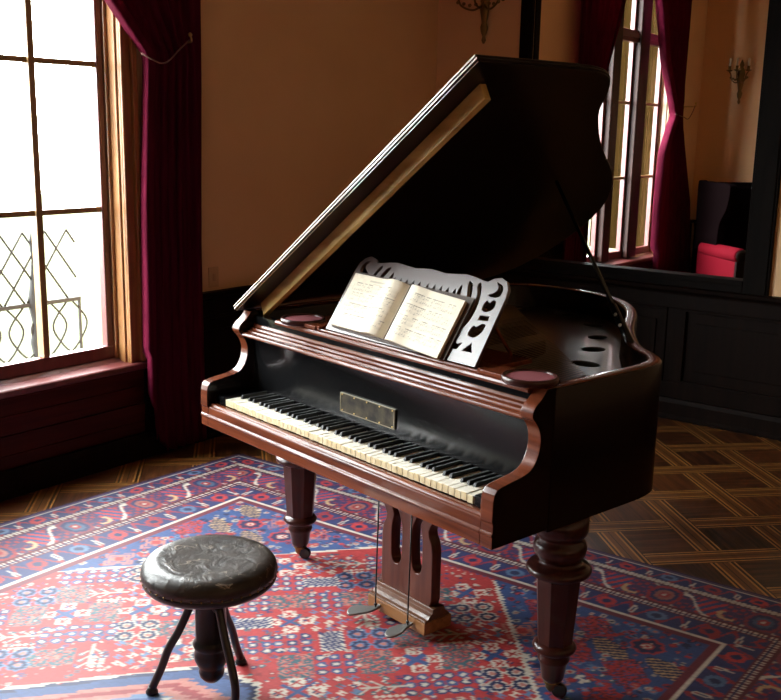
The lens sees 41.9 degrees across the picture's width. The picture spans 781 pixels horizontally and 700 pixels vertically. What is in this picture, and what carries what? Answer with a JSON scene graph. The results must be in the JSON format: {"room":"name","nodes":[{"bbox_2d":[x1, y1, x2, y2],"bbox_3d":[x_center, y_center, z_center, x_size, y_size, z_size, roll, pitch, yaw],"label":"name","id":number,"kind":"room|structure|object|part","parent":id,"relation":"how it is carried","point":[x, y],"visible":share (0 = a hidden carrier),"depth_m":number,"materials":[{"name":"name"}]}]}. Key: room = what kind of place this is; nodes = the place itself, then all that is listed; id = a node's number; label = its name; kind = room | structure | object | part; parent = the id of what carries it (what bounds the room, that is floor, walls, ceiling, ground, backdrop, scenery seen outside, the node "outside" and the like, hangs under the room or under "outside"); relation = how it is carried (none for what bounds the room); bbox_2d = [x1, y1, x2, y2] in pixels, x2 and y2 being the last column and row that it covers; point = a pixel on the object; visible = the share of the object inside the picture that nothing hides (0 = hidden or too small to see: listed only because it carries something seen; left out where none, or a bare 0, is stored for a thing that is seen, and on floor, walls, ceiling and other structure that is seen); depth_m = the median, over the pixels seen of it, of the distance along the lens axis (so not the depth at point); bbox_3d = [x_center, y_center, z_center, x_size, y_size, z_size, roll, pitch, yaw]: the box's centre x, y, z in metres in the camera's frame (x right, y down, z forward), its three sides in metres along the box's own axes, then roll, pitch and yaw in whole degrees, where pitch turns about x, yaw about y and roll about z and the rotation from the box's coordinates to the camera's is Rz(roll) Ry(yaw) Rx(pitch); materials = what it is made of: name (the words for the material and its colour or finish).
{"room":"music room","nodes":[
{"label":"music room","id":0,"kind":"room"},
{"bbox_2d":[0,417,780,599],"bbox_3d":[1.771,0.924,4.275,6.440,0.200,12.730,10,15,36],"label":"floor","id":1,"kind":"structure","parent":0,"point":[711,511],"depth_m":4.71,"materials":[{"name":"brown wood"}]},
{"bbox_2d":[0,453,780,699],"bbox_3d":[-0.844,1.091,2.776,3.284,0.004,4.414,10,15,36],"label":"rug","id":2,"kind":"object","parent":1,"relation":"on","point":[78,621],"visible":0.79,"depth_m":3.54,"materials":[{"name":"fabric"}]},
{"bbox_2d":[139,534,278,699],"bbox_3d":[-0.534,0.817,3.030,0.402,0.435,0.402,10,15,36],"label":"stool","id":3,"kind":"object","parent":2,"relation":"on","point":[208,575],"visible":1,"depth_m":2.96,"materials":[{"name":"black leather"}]},
{"bbox_3d":[-0.644,0.874,3.030,0.161,0.301,0.035,0,12,-7],"label":"leg","id":4,"kind":"part","parent":3,"relation":"part of","materials":[{"name":"black metal"}]},
{"bbox_3d":[-0.530,0.630,2.989,0.398,0.053,0.398,10,15,36],"label":"seat","id":5,"kind":"part","parent":3,"relation":"part of","materials":[{"name":"black leather"}]},
{"bbox_3d":[-0.531,0.670,2.997,0.392,0.036,0.392,10,15,36],"label":"seat","id":6,"kind":"part","parent":3,"relation":"part of","materials":[{"name":"black leather"}]},
{"bbox_3d":[-0.478,0.890,2.967,0.035,0.299,0.134,-8,15,-37],"label":"leg","id":7,"kind":"part","parent":3,"relation":"part of","materials":[{"name":"black metal"}]},
{"bbox_3d":[-0.495,0.853,3.142,0.035,0.301,0.163,6,13,22],"label":"leg","id":8,"kind":"part","parent":3,"relation":"part of","materials":[{"name":"black metal"}]},
{"bbox_2d":[201,54,661,697],"bbox_3d":[0.419,-0.034,3.660,1.670,1.865,1.492,-9,16,-40],"label":"grand piano","id":9,"kind":"object","parent":2,"relation":"on","point":[539,417],"visible":0.96,"depth_m":3.23,"materials":[{"name":"brown wood"}]},
{"bbox_3d":[-0.352,0.507,3.978,0.193,0.540,0.193,-9,16,-40],"label":"leg","id":10,"kind":"part","parent":9,"relation":"part of","materials":[{"name":"brown wood"}]},
{"bbox_2d":[281,313,325,326],"bbox_3d":[-0.303,-0.104,3.535,0.156,0.019,0.156,10,15,36],"label":"tray","id":11,"kind":"object","parent":9,"relation":"on","point":[300,319],"depth_m":3.51,"materials":[{"name":"red fabric"}]},
{"bbox_3d":[-0.045,0.623,3.482,0.016,0.559,0.012,3,12,10],"label":"pedal rod","id":12,"kind":"part","parent":9,"relation":"part of","materials":[{"name":"black metal"}]},
{"bbox_2d":[330,272,474,360],"bbox_3d":[0.019,-0.116,3.181,0.144,0.192,0.556,-9,16,-40],"label":"sheet music","id":13,"kind":"object","parent":9,"relation":"on","point":[427,321],"visible":1,"depth_m":3.14,"materials":[{"name":"paper"}]},
{"bbox_3d":[0.064,0.857,3.521,0.115,0.038,0.290,-9,16,-40],"label":"lyre moulding","id":14,"kind":"part","parent":9,"relation":"part of","materials":[{"name":"brown wood"}]},
{"bbox_3d":[0.064,0.652,3.360,0.016,0.559,0.012,3,12,10],"label":"pedal rod","id":15,"kind":"part","parent":9,"relation":"part of","materials":[{"name":"black metal"}]},
{"bbox_2d":[275,319,559,392],"bbox_3d":[0.029,-0.002,3.193,0.134,0.019,1.183,-9,16,-40],"label":"shelf","id":16,"kind":"object","parent":9,"relation":"attached to","point":[487,372],"depth_m":3.04,"materials":[{"name":"brown wood"}]},
{"bbox_3d":[0.397,-0.558,3.705,1.514,0.862,1.210,-9,16,-40],"label":"lid","id":17,"kind":"part","parent":9,"relation":"part of","materials":[{"name":"brown wood"}]},
{"bbox_2d":[501,368,558,387],"bbox_3d":[0.379,0.076,2.768,0.156,0.019,0.156,10,15,36],"label":"tray","id":18,"kind":"object","parent":9,"relation":"on","point":[512,377],"depth_m":2.75,"materials":[{"name":"red fabric"}]},
{"bbox_3d":[0.515,-0.015,3.747,1.318,0.018,1.369,-9,16,-40],"label":"iron plate","id":19,"kind":"part","parent":9,"relation":"part of","materials":[{"name":"grey"}]},
{"bbox_3d":[0.495,0.731,3.025,0.193,0.540,0.193,-9,16,-40],"label":"leg","id":20,"kind":"part","parent":9,"relation":"part of","materials":[{"name":"brown wood"}]},
{"bbox_2d":[695,180,751,277],"bbox_3d":[3.446,-0.963,9.694,0.849,1.243,0.850,-2,13,-12],"label":"armchair","id":21,"kind":"object","parent":1,"relation":"on","point":[722,212],"visible":0.44,"depth_m":9.70,"materials":[{"name":"red fabric"}]},
{"bbox_3d":[3.104,-0.762,9.621,0.139,0.469,0.710,-2,13,-12],"label":"arm","id":22,"kind":"part","parent":21,"relation":"part of","materials":[{"name":"red fabric"}]},
{"bbox_3d":[3.379,-1.161,9.977,0.660,0.948,0.198,-2,13,-12],"label":"backrest","id":23,"kind":"part","parent":21,"relation":"part of","materials":[{"name":"black"}]},
{"bbox_2d":[136,0,707,291],"bbox_3d":[-0.682,-1.463,5.727,0.140,3.750,12.730,10,15,36],"label":"wall","id":24,"kind":"structure","parent":0,"point":[300,97],"depth_m":5.87,"materials":[{"name":"orange paint"}]},
{"bbox_2d":[0,0,146,470],"bbox_3d":[-1.749,-1.012,4.383,0.222,3.400,1.530,10,15,36],"label":"window","id":25,"kind":"structure","parent":24,"relation":"in","point":[57,404],"depth_m":4.88,"materials":[{"name":"brown wood"}]},
{"bbox_3d":[-1.761,-1.209,4.353,0.092,2.758,1.280,10,15,36],"label":"sash","id":26,"kind":"part","parent":25,"relation":"part of","materials":[{"name":"wood"}]},
{"bbox_3d":[-1.772,0.168,4.641,0.222,0.055,1.530,10,15,36],"label":"sill","id":27,"kind":"part","parent":25,"relation":"part of","materials":[{"name":"brown wood"}]},
{"bbox_3d":[-1.688,-1.231,4.291,0.045,2.930,1.510,10,15,36],"label":"frame","id":28,"kind":"part","parent":25,"relation":"part of","materials":[{"name":"brown wood"}]},
{"bbox_2d":[0,426,224,501],"bbox_3d":[-0.624,0.325,6.043,0.045,0.125,12.450,10,15,36],"label":"baseboard","id":29,"kind":"structure","parent":24,"relation":"attached to","point":[18,481],"depth_m":4.92,"materials":[{"name":"brown wood"}]},
{"bbox_2d":[104,0,206,451],"bbox_3d":[-1.292,-1.129,4.747,0.158,3.468,1.140,10,15,36],"label":"velvet curtain","id":30,"kind":"object","parent":24,"relation":"hanging from","point":[166,34],"visible":0.99,"depth_m":5.09,"materials":[{"name":"red fabric"}]},
{"bbox_3d":[-1.064,-1.433,4.879,0.046,0.130,0.285,12,16,41],"label":"tieback cord","id":31,"kind":"part","parent":30,"relation":"part of","materials":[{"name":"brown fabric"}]},
{"bbox_2d":[208,266,218,287],"bbox_3d":[-0.954,-0.393,5.500,0.012,0.110,0.070,10,15,36],"label":"wall switch","id":32,"kind":"object","parent":24,"relation":"attached to","point":[213,272],"visible":1,"depth_m":5.49,"materials":[{"name":"brown plastic"}]},
{"bbox_2d":[203,284,253,301],"bbox_3d":[-0.471,-0.405,6.106,0.052,0.070,2.535,10,15,36],"label":"trim","id":33,"kind":"structure","parent":24,"relation":"attached to","point":[213,295],"depth_m":5.54,"materials":[{"name":"brown wood"}]},
{"bbox_2d":[144,296,340,431],"bbox_3d":[-0.485,-0.035,6.192,0.034,0.770,2.535,10,15,36],"label":"wainscoting","id":34,"kind":"structure","parent":24,"relation":"attached to","point":[222,346],"depth_m":5.57,"materials":[{"name":"brown wood"}]},
{"bbox_2d":[538,245,562,258],"bbox_3d":[0.919,-0.395,7.972,0.034,0.770,1.935,10,15,36],"label":"trim","id":35,"kind":"structure","parent":24,"relation":"attached to","point":[555,252],"depth_m":8.44,"materials":[{"name":"brown wood"}]},
{"bbox_2d":[562,0,625,261],"bbox_3d":[1.751,-1.877,8.597,0.178,3.408,1.152,10,15,36],"label":"velvet curtain","id":36,"kind":"object","parent":24,"relation":"hanging from","point":[601,19],"visible":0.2,"depth_m":8.38,"materials":[{"name":"red fabric"}]},
{"bbox_2d":[578,0,668,268],"bbox_3d":[1.865,-2.036,9.412,0.782,3.400,1.990,10,15,36],"label":"window","id":37,"kind":"structure","parent":24,"relation":"in","point":[634,112],"depth_m":9.55,"materials":[{"name":"brown wood"}]},
{"bbox_3d":[1.942,-2.153,9.037,0.105,2.750,0.150,10,15,36],"label":"post","id":38,"kind":"part","parent":37,"relation":"part of","materials":[{"name":"wood"}]},
{"bbox_3d":[2.147,-2.215,9.153,0.045,2.930,1.970,10,15,36],"label":"frame","id":39,"kind":"part","parent":37,"relation":"part of","materials":[{"name":"brown wood"}]},
{"bbox_3d":[2.063,-0.816,9.502,0.222,0.055,1.990,10,15,36],"label":"sill","id":40,"kind":"part","parent":37,"relation":"part of","materials":[{"name":"brown wood"}]},
{"bbox_3d":[2.281,-2.240,9.468,0.105,2.750,0.200,10,15,36],"label":"post","id":41,"kind":"part","parent":37,"relation":"part of","materials":[{"name":"wood"}]},
{"bbox_2d":[650,0,696,272],"bbox_3d":[2.721,-2.127,9.828,0.176,3.408,1.540,10,15,36],"label":"velvet curtain","id":42,"kind":"object","parent":24,"relation":"hanging from","point":[670,230],"visible":0.88,"depth_m":9.80,"materials":[{"name":"red fabric"}]},
{"bbox_2d":[436,0,780,296],"bbox_3d":[2.760,-1.249,5.061,6.160,3.750,0.060,10,15,36],"label":"wall","id":43,"kind":"structure","parent":0,"point":[459,32],"depth_m":6.59,"materials":[{"name":"orange paint"}]},
{"bbox_2d":[456,0,504,43],"bbox_3d":[0.559,-2.175,6.456,0.467,0.440,0.189,10,15,36],"label":"wall sconce","id":44,"kind":"object","parent":43,"relation":"attached to","point":[484,8],"visible":1,"depth_m":6.51,"materials":[{"name":"gold metal"}]},
{"bbox_3d":[0.494,-2.229,6.522,0.216,0.117,0.038,6,13,22],"label":"arm","id":45,"kind":"part","parent":44,"relation":"part of","materials":[{"name":"gold metal"}]},
{"bbox_3d":[0.558,-2.218,6.444,0.013,0.113,0.134,10,15,36],"label":"arm","id":46,"kind":"part","parent":44,"relation":"part of","materials":[{"name":"gold metal"}]},
{"bbox_3d":[0.649,-2.200,6.406,0.038,0.117,0.216,-8,15,-37],"label":"arm","id":47,"kind":"part","parent":44,"relation":"part of","materials":[{"name":"gold metal"}]},
{"bbox_2d":[482,274,780,416],"bbox_3d":[2.726,0.218,5.324,6.100,0.770,0.034,10,15,36],"label":"wainscoting","id":48,"kind":"structure","parent":43,"relation":"attached to","point":[724,353],"depth_m":5.95,"materials":[{"name":"brown wood"}]},
{"bbox_2d":[501,268,780,306],"bbox_3d":[2.726,-0.152,5.237,6.105,0.070,0.052,10,15,36],"label":"trim","id":49,"kind":"structure","parent":43,"relation":"attached to","point":[704,293],"depth_m":6.09,"materials":[{"name":"brown wood"}]},
{"bbox_2d":[516,0,780,295],"bbox_3d":[1.500,-1.738,5.944,1.676,2.680,0.118,10,15,36],"label":"trim","id":50,"kind":"structure","parent":43,"relation":"attached to","point":[766,178],"depth_m":5.67,"materials":[{"name":"black wood"}]},
{"bbox_2d":[658,395,780,440],"bbox_3d":[2.708,0.539,5.362,6.080,0.125,0.045,10,15,36],"label":"baseboard","id":51,"kind":"structure","parent":43,"relation":"attached to","point":[697,413],"depth_m":5.94,"materials":[{"name":"brown wood"}]},
{"bbox_2d":[690,0,768,271],"bbox_3d":[5.659,-1.993,8.736,6.160,3.750,0.140,10,15,36],"label":"wall","id":52,"kind":"structure","parent":0,"point":[727,129],"depth_m":10.29,"materials":[{"name":"orange paint"}]},
{"bbox_2d":[690,225,697,272],"bbox_3d":[5.601,-0.519,8.968,6.100,0.770,0.034,10,15,36],"label":"trim","id":53,"kind":"structure","parent":52,"relation":"attached to","point":[694,251],"depth_m":10.75,"materials":[{"name":"brown wood"}]},
{"bbox_2d":[726,58,750,103],"bbox_3d":[3.457,-2.673,10.131,0.176,0.440,0.226,-3,13,-19],"label":"wall sconce","id":54,"kind":"object","parent":52,"relation":"attached to","point":[741,71],"visible":1,"depth_m":10.15,"materials":[{"name":"gold metal"}]},
{"bbox_3d":[3.435,-2.719,10.166,0.122,0.115,0.037,3,12,10],"label":"arm","id":55,"kind":"part","parent":54,"relation":"part of","materials":[{"name":"gold metal"}]},
{"bbox_3d":[3.505,-2.706,10.114,0.037,0.115,0.122,-5,14,-24],"label":"arm","id":56,"kind":"part","parent":54,"relation":"part of","materials":[{"name":"gold metal"}]},
{"label":"outside","id":57,"kind":"structure","parent":0,"visible":0},
{"bbox_2d":[0,192,615,363],"bbox_3d":[-13.181,-0.400,13.447,28.500,0.300,60.000,10,15,36],"label":"ground","id":58,"kind":"structure","parent":57,"point":[82,255],"depth_m":18.07,"materials":[{"name":"grey"}]},
{"bbox_2d":[0,229,87,362],"bbox_3d":[-2.306,0.436,5.158,0.087,2.020,1.885,10,15,36],"label":"balcony railing","id":59,"kind":"object","parent":58,"relation":"on","point":[31,304],"visible":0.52,"depth_m":5.49,"materials":[{"name":"black"}]},
{"bbox_3d":[-1.929,0.339,5.637,0.087,2.020,0.087,10,15,36],"label":"ornate post","id":60,"kind":"part","parent":59,"relation":"part of","materials":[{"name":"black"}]},
{"bbox_3d":[-2.308,-0.148,5.013,0.024,0.022,1.840,10,15,36],"label":"handrail","id":61,"kind":"part","parent":59,"relation":"part of","materials":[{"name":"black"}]},
{"bbox_3d":[-1.764,0.491,5.893,0.012,1.620,0.012,10,15,36],"label":"post","id":62,"kind":"part","parent":59,"relation":"part of","materials":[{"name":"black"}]}
]}

